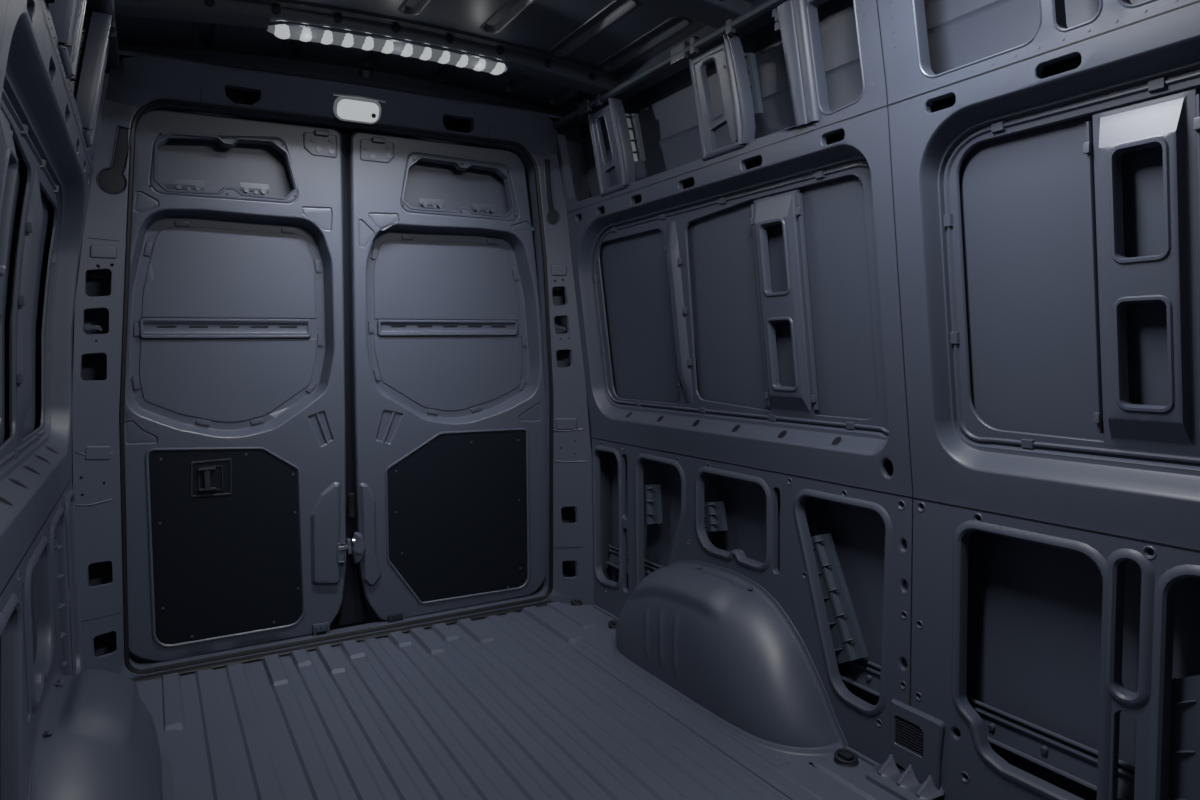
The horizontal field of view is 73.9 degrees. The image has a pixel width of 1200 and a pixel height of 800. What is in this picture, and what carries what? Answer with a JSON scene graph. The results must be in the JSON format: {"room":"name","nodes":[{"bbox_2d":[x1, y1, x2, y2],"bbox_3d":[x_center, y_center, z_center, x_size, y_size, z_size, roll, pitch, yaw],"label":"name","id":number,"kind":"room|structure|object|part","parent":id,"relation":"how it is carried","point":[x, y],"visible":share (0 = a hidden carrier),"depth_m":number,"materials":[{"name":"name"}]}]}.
{"room":"vehicle interior","nodes":[
{"label":"vehicle interior","id":0,"kind":"room"},
{"bbox_2d":[0,0,108,799],"bbox_3d":[-0.760,0.017,0.934,0.287,2.005,3.270,-3,4,-29],"label":"wall","id":1,"kind":"structure","parent":0,"point":[37,495],"depth_m":1.74,"materials":[{"name":"grey metal"}]},
{"bbox_2d":[0,108,17,435],"bbox_3d":[-1.031,-0.182,1.352,0.086,0.610,0.200,-3,4,-29],"label":"window post","id":2,"kind":"object","parent":1,"relation":"attached to","point":[8,157],"visible":1,"depth_m":1.39,"materials":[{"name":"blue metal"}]},
{"bbox_2d":[0,141,22,445],"bbox_3d":[-1.086,-0.189,1.396,0.073,0.633,0.785,-3,4,-29],"label":"panel","id":3,"kind":"object","parent":1,"relation":"attached to","point":[19,156],"visible":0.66,"depth_m":1.71,"materials":[{"name":"grey metal"}]},
{"bbox_2d":[6,169,49,438],"bbox_3d":[-1.432,-0.224,2.006,0.073,0.633,0.490,-3,4,-29],"label":"panel","id":4,"kind":"object","parent":1,"relation":"attached to","point":[29,424],"visible":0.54,"depth_m":1.82,"materials":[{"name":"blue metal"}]},
{"bbox_2d":[54,532,67,666],"bbox_3d":[-1.360,0.530,1.987,0.042,0.380,0.140,-3,4,-29],"label":"bracket","id":5,"kind":"object","parent":1,"relation":"attached to","point":[56,547],"visible":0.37,"depth_m":1.97,"materials":[{"name":"grey metal"}]},
{"bbox_2d":[48,0,86,78],"bbox_3d":[-0.983,-0.772,1.481,0.111,0.294,0.223,-3,4,-29],"label":"post","id":6,"kind":"object","parent":1,"relation":"attached to","point":[67,16],"visible":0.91,"depth_m":1.42,"materials":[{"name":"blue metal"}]},
{"bbox_2d":[69,10,111,147],"bbox_3d":[-1.283,-0.802,2.000,0.118,0.294,0.230,-3,4,-29],"label":"post","id":7,"kind":"object","parent":1,"relation":"attached to","point":[87,95],"depth_m":1.93,"materials":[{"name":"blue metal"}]},
{"bbox_3d":[-1.274,-0.822,1.931,0.066,0.167,0.102,-3,4,-29],"label":"ribbed bracket","id":8,"kind":"part","parent":7,"relation":"part of","materials":[{"name":"grey metal"}]},
{"bbox_2d":[72,45,593,678],"bbox_3d":[-0.822,-0.136,2.792,1.801,2.030,0.326,-3,4,-29],"label":"door frame","id":9,"kind":"structure","parent":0,"point":[143,75],"depth_m":2.54,"materials":[{"name":"grey metal"}]},
{"bbox_2d":[84,324,101,330],"bbox_3d":[-1.520,-0.218,2.391,0.044,0.022,0.027,-3,4,-29],"label":"latch fitting","id":10,"kind":"object","parent":9,"relation":"attached to","point":[87,326],"visible":1,"depth_m":2.39,"materials":[{"name":"grey metal"}]},
{"bbox_2d":[98,127,128,192],"bbox_3d":[-1.444,-0.713,2.373,0.089,0.194,0.019,-3,4,-29],"label":"strip","id":11,"kind":"object","parent":9,"relation":"attached to","point":[112,180],"visible":1,"depth_m":2.37,"materials":[{"name":"black plastic"}]},
{"bbox_2d":[124,109,345,661],"bbox_3d":[-1.235,-0.024,2.696,0.727,1.794,0.254,-3,4,-29],"label":"door","id":12,"kind":"structure","parent":9,"relation":"in","point":[234,408],"depth_m":2.69,"materials":[{"name":"grey metal"}]},
{"bbox_3d":[-1.293,0.261,2.652,0.130,0.126,0.018,-3,4,-29],"label":"pull handle","id":13,"kind":"part","parent":12,"relation":"part of","materials":[{"name":"black plastic"}]},
{"bbox_3d":[-1.251,-0.241,2.692,0.528,0.068,0.017,-3,4,-29],"label":"window rail","id":14,"kind":"part","parent":12,"relation":"part of","materials":[{"name":"grey metal"}]},
{"bbox_3d":[-1.261,0.482,2.710,0.459,0.656,0.054,-3,4,-29],"label":"panel","id":15,"kind":"part","parent":12,"relation":"part of","materials":[{"name":"black plastic"}]},
{"bbox_3d":[-1.253,-0.065,2.723,0.554,0.285,0.024,-3,4,-29],"label":"blank panel","id":16,"kind":"part","parent":12,"relation":"part of","materials":[{"name":"grey metal"}]},
{"bbox_3d":[-1.238,-0.424,2.679,0.539,0.296,0.025,-3,4,-29],"label":"blank panel","id":17,"kind":"part","parent":12,"relation":"part of","materials":[{"name":"grey metal"}]},
{"bbox_3d":[-0.944,-0.861,2.692,0.110,0.073,0.011,-3,4,-29],"label":"striker plate","id":18,"kind":"part","parent":12,"relation":"part of","materials":[{"name":"grey metal"}]},
{"bbox_2d":[119,99,553,673],"bbox_3d":[-0.836,-0.042,2.812,1.538,1.820,0.175,-3,4,-29],"label":"seal","id":19,"kind":"object","parent":9,"relation":"attached to","point":[144,108],"visible":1,"depth_m":2.65,"materials":[{"name":"black rubber"}]},
{"bbox_2d":[332,93,385,123],"bbox_3d":[-0.804,-0.967,2.639,0.170,0.086,0.084,-3,4,-29],"label":"dome light","id":20,"kind":"object","parent":9,"relation":"attached to","point":[352,108],"visible":0.98,"depth_m":2.62,"materials":[{"name":"white plastic"}]},
{"bbox_3d":[-0.786,-0.989,2.606,0.170,0.011,0.010,-3,4,-29],"label":"trim","id":21,"kind":"part","parent":20,"relation":"part of","materials":[{"name":"black plastic"}]},
{"bbox_2d":[338,132,545,622],"bbox_3d":[-0.590,-0.052,3.062,0.850,1.802,0.253,-3,4,-29],"label":"door","id":22,"kind":"structure","parent":9,"relation":"in","point":[449,402],"depth_m":3.05,"materials":[{"name":"grey metal"}]},
{"bbox_2d":[334,133,367,624],"bbox_3d":[-0.909,-0.043,2.880,0.126,1.764,0.172,-3,4,-29],"label":"seal","id":23,"kind":"object","parent":22,"relation":"attached to","point":[353,609],"visible":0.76,"depth_m":2.88,"materials":[{"name":"black rubber"}]},
{"bbox_3d":[-0.778,-0.869,2.785,0.119,0.071,0.011,-3,4,-29],"label":"striker plate","id":24,"kind":"part","parent":22,"relation":"part of","materials":[{"name":"grey metal"}]},
{"bbox_3d":[-0.574,-0.457,3.055,0.582,0.296,0.025,-3,4,-29],"label":"blank panel","id":25,"kind":"part","parent":22,"relation":"part of","materials":[{"name":"grey metal"}]},
{"bbox_3d":[-0.576,-0.278,3.074,0.561,0.062,0.016,-3,4,-29],"label":"window rail","id":26,"kind":"part","parent":22,"relation":"part of","materials":[{"name":"grey metal"}]},
{"bbox_3d":[-0.576,-0.102,3.105,0.598,0.291,0.025,-3,4,-29],"label":"blank panel","id":27,"kind":"part","parent":22,"relation":"part of","materials":[{"name":"grey metal"}]},
{"bbox_3d":[-0.542,0.454,3.117,0.573,0.656,0.054,-3,4,-29],"label":"panel","id":28,"kind":"part","parent":22,"relation":"part of","materials":[{"name":"black plastic"}]},
{"bbox_2d":[544,161,557,223],"bbox_3d":[-0.190,-0.802,3.079,0.062,0.236,0.020,-3,4,-29],"label":"strip","id":29,"kind":"object","parent":9,"relation":"attached to","point":[552,216],"visible":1,"depth_m":3.08,"materials":[{"name":"black"}]},
{"bbox_2d":[554,324,565,329],"bbox_3d":[-0.163,-0.289,3.164,0.048,0.025,0.029,-3,4,-29],"label":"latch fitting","id":30,"kind":"object","parent":9,"relation":"attached to","point":[556,325],"visible":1,"depth_m":3.16,"materials":[{"name":"grey metal"}]},
{"bbox_2d":[116,0,706,111],"bbox_3d":[-0.018,-1.009,1.296,1.590,0.069,3.270,-3,4,-29],"label":"ceiling","id":31,"kind":"structure","parent":0,"point":[616,37],"depth_m":2.35,"materials":[{"name":"paint"}]},
{"bbox_2d":[82,0,119,70],"bbox_3d":[-0.666,-0.911,0.922,0.109,0.074,3.250,-3,4,-29],"label":"roof rail","id":32,"kind":"object","parent":31,"relation":"attached to","point":[106,6],"visible":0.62,"depth_m":2.00,"materials":[{"name":"metal"}]},
{"bbox_2d":[359,69,372,78],"bbox_3d":[-0.791,-1.098,2.685,0.051,0.039,0.053,-3,4,-29],"label":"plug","id":33,"kind":"object","parent":31,"relation":"attached to","point":[367,74],"visible":0.98,"depth_m":2.67,"materials":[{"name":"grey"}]},
{"bbox_2d":[114,0,620,95],"bbox_3d":[-0.603,-1.040,2.327,1.500,0.096,0.134,-3,4,-29],"label":"bow","id":34,"kind":"object","parent":31,"relation":"attached to","point":[521,60],"visible":0.84,"depth_m":2.25,"materials":[{"name":"paint"}]},
{"bbox_2d":[266,20,507,74],"bbox_3d":[-0.594,-1.021,2.312,0.694,0.053,0.076,-3,4,-29],"label":"led light bar","id":35,"kind":"object","parent":34,"relation":"attached to","point":[282,29],"visible":1,"depth_m":2.27,"materials":[{"name":"grey plastic"}]},
{"bbox_2d":[553,0,786,128],"bbox_3d":[0.640,-0.976,1.661,0.109,0.074,3.250,-3,4,-29],"label":"roof rail","id":36,"kind":"object","parent":31,"relation":"attached to","point":[674,59],"visible":0.87,"depth_m":2.38,"materials":[{"name":"metal"}]},
{"bbox_2d":[638,0,754,28],"bbox_3d":[-0.277,-1.007,1.754,1.500,0.096,0.164,-3,4,-29],"label":"bow","id":37,"kind":"object","parent":31,"relation":"attached to","point":[712,13],"visible":0.83,"depth_m":2.05,"materials":[{"name":"paint"}]},
{"bbox_2d":[135,601,937,799],"bbox_3d":[-0.070,0.979,1.531,1.900,0.070,3.530,-3,4,-29],"label":"floor","id":38,"kind":"structure","parent":0,"point":[533,702],"depth_m":2.23,"materials":[{"name":"metal"}]},
{"bbox_2d":[28,669,174,799],"bbox_3d":[-1.044,0.775,1.705,0.228,0.358,1.060,-3,4,-29],"label":"wheel arch","id":39,"kind":"object","parent":38,"relation":"on","point":[96,738],"visible":0.98,"depth_m":1.57,"materials":[{"name":"grey metal"}]},
{"bbox_2d":[131,601,554,681],"bbox_3d":[-0.867,0.860,2.951,1.540,0.024,0.085,-3,4,-29],"label":"strip","id":40,"kind":"object","parent":38,"relation":"on","point":[357,638],"visible":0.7,"depth_m":2.85,"materials":[{"name":"grey metal"}]},
{"bbox_2d":[571,599,582,605],"bbox_3d":[-0.095,0.830,3.282,0.055,0.022,0.055,-3,4,-29],"label":"ring","id":41,"kind":"object","parent":38,"relation":"on","point":[576,602],"visible":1,"depth_m":3.26,"materials":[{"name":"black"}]},
{"bbox_2d":[608,620,617,629],"bbox_3d":[0.056,0.846,3.006,0.055,0.022,0.055,-3,4,-29],"label":"ring","id":42,"kind":"object","parent":38,"relation":"on","point":[613,624],"visible":0.6,"depth_m":3.00,"materials":[{"name":"black metal"}]},
{"bbox_2d":[611,560,847,755],"bbox_3d":[0.298,0.709,2.463,0.212,0.358,1.060,-3,4,-29],"label":"wheel arch","id":43,"kind":"object","parent":38,"relation":"on","point":[711,637],"visible":1,"depth_m":2.28,"materials":[{"name":"grey metal"}]},
{"bbox_2d":[833,748,858,767],"bbox_3d":[0.622,0.903,2.016,0.064,0.022,0.064,-3,4,-29],"label":"ring","id":44,"kind":"object","parent":38,"relation":"on","point":[844,759],"visible":1,"depth_m":2.01,"materials":[{"name":"black metal"}]},
{"bbox_2d":[865,754,944,799],"bbox_3d":[0.717,0.882,1.878,0.077,0.077,0.165,-3,4,-29],"label":"bracket","id":45,"kind":"object","parent":38,"relation":"on","point":[904,785],"visible":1,"depth_m":1.87,"materials":[{"name":"grey metal"}]},
{"bbox_2d":[557,0,1199,799],"bbox_3d":[0.750,-0.058,1.788,0.282,2.005,3.270,-3,4,-29],"label":"wall","id":46,"kind":"structure","parent":0,"point":[1049,582],"depth_m":1.79,"materials":[{"name":"grey metal"}]},
{"bbox_2d":[588,97,645,196],"bbox_3d":[0.047,-0.868,2.752,0.117,0.294,0.230,-3,4,-29],"label":"post","id":47,"kind":"object","parent":46,"relation":"attached to","point":[614,115],"depth_m":2.69,"materials":[{"name":"grey metal"}]},
{"bbox_3d":[0.100,-0.890,2.708,0.065,0.167,0.102,-3,4,-29],"label":"ribbed bracket","id":48,"kind":"part","parent":47,"relation":"part of","materials":[{"name":"grey metal"}]},
{"bbox_2d":[606,545,662,579],"bbox_3d":[0.183,0.663,3.004,0.028,0.113,0.590,-3,4,-29],"label":"wall rail","id":49,"kind":"object","parent":46,"relation":"attached to","point":[649,567],"visible":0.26,"depth_m":3.20,"materials":[{"name":"grey metal"}]},
{"bbox_2d":[600,229,679,402],"bbox_3d":[0.154,-0.302,2.903,0.077,0.633,0.490,-3,4,-29],"label":"panel","id":50,"kind":"object","parent":46,"relation":"attached to","point":[634,268],"visible":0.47,"depth_m":2.91,"materials":[{"name":"grey metal"}]},
{"bbox_2d":[643,484,661,523],"bbox_3d":[0.176,0.388,2.945,0.038,0.166,0.136,-3,4,-29],"label":"bracket","id":51,"kind":"object","parent":46,"relation":"attached to","point":[652,493],"visible":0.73,"depth_m":2.92,"materials":[{"name":"grey metal"}]},
{"bbox_2d":[704,501,727,530],"bbox_3d":[0.365,0.384,2.611,0.038,0.115,0.123,-3,4,-29],"label":"bracket","id":52,"kind":"object","parent":46,"relation":"attached to","point":[714,512],"visible":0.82,"depth_m":2.59,"materials":[{"name":"grey metal"}]},
{"bbox_2d":[689,34,763,161],"bbox_3d":[0.343,-0.838,2.230,0.116,0.294,0.223,-3,4,-29],"label":"support bracket","id":53,"kind":"object","parent":46,"relation":"attached to","point":[728,56],"depth_m":2.18,"materials":[{"name":"grey metal"}]},
{"bbox_3d":[0.395,-0.867,2.187,0.066,0.172,0.087,-3,4,-29],"label":"ribbed bracket","id":54,"kind":"part","parent":53,"relation":"part of","materials":[{"name":"grey metal"}]},
{"bbox_2d":[687,176,877,418],"bbox_3d":[0.501,-0.267,2.293,0.077,0.633,0.785,-3,4,-29],"label":"panel","id":55,"kind":"object","parent":46,"relation":"attached to","point":[723,277],"visible":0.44,"depth_m":2.23,"materials":[{"name":"grey metal"}]},
{"bbox_2d":[749,190,818,417],"bbox_3d":[0.508,-0.258,2.222,0.096,0.610,0.200,-3,4,-29],"label":"window post","id":56,"kind":"object","parent":46,"relation":"attached to","point":[793,305],"visible":1,"depth_m":2.18,"materials":[{"name":"grey metal"}]},
{"bbox_2d":[772,0,819,127],"bbox_3d":[0.498,-0.826,1.965,0.112,0.290,0.104,-3,4,-29],"label":"pillar","id":57,"kind":"structure","parent":46,"relation":"attached to","point":[790,16],"depth_m":1.94,"materials":[{"name":"grey metal"}]},
{"bbox_2d":[811,533,867,663],"bbox_3d":[0.630,0.537,2.155,0.038,0.344,0.212,-3,4,-29],"label":"bracket","id":58,"kind":"object","parent":46,"relation":"attached to","point":[848,642],"visible":0.85,"depth_m":2.14,"materials":[{"name":"grey metal"}]},
{"bbox_2d":[835,653,880,704],"bbox_3d":[0.682,0.738,2.129,0.028,0.113,0.450,-3,4,-29],"label":"wall rail","id":59,"kind":"object","parent":46,"relation":"attached to","point":[861,677],"visible":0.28,"depth_m":2.11,"materials":[{"name":"grey metal"}]},
{"bbox_2d":[890,699,944,789],"bbox_3d":[0.746,0.815,1.882,0.012,0.170,0.149,-3,4,-29],"label":"air vent","id":60,"kind":"object","parent":46,"relation":"in","point":[916,736],"visible":0.98,"depth_m":1.87,"materials":[{"name":"grey plastic"}]},
{"bbox_2d":[967,696,1134,799],"bbox_3d":[1.049,0.761,1.481,0.028,0.113,0.860,-3,4,-29],"label":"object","id":61,"kind":"object","parent":46,"relation":"attached to","point":[1070,765],"visible":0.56,"depth_m":1.67,"materials":[{"name":"grey metal"}]},
{"bbox_2d":[959,87,1199,439],"bbox_3d":[1.007,-0.216,1.403,0.077,0.633,0.825,-3,4,-29],"label":"panel","id":62,"kind":"object","parent":46,"relation":"attached to","point":[1024,196],"visible":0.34,"depth_m":1.60,"materials":[{"name":"grey metal"}]},
{"bbox_2d":[1083,89,1199,454],"bbox_3d":[0.966,-0.212,1.415,0.096,0.610,0.190,-3,4,-29],"label":"window post","id":63,"kind":"object","parent":46,"relation":"attached to","point":[1171,277],"visible":1,"depth_m":1.40,"materials":[{"name":"grey metal"}]},
{"bbox_2d":[1168,675,1199,799],"bbox_3d":[1.062,0.610,1.399,0.038,0.322,0.116,-3,4,-29],"label":"bracket","id":64,"kind":"object","parent":46,"relation":"attached to","point":[1184,758],"visible":1,"depth_m":1.42,"materials":[{"name":"grey metal"}]}
]}

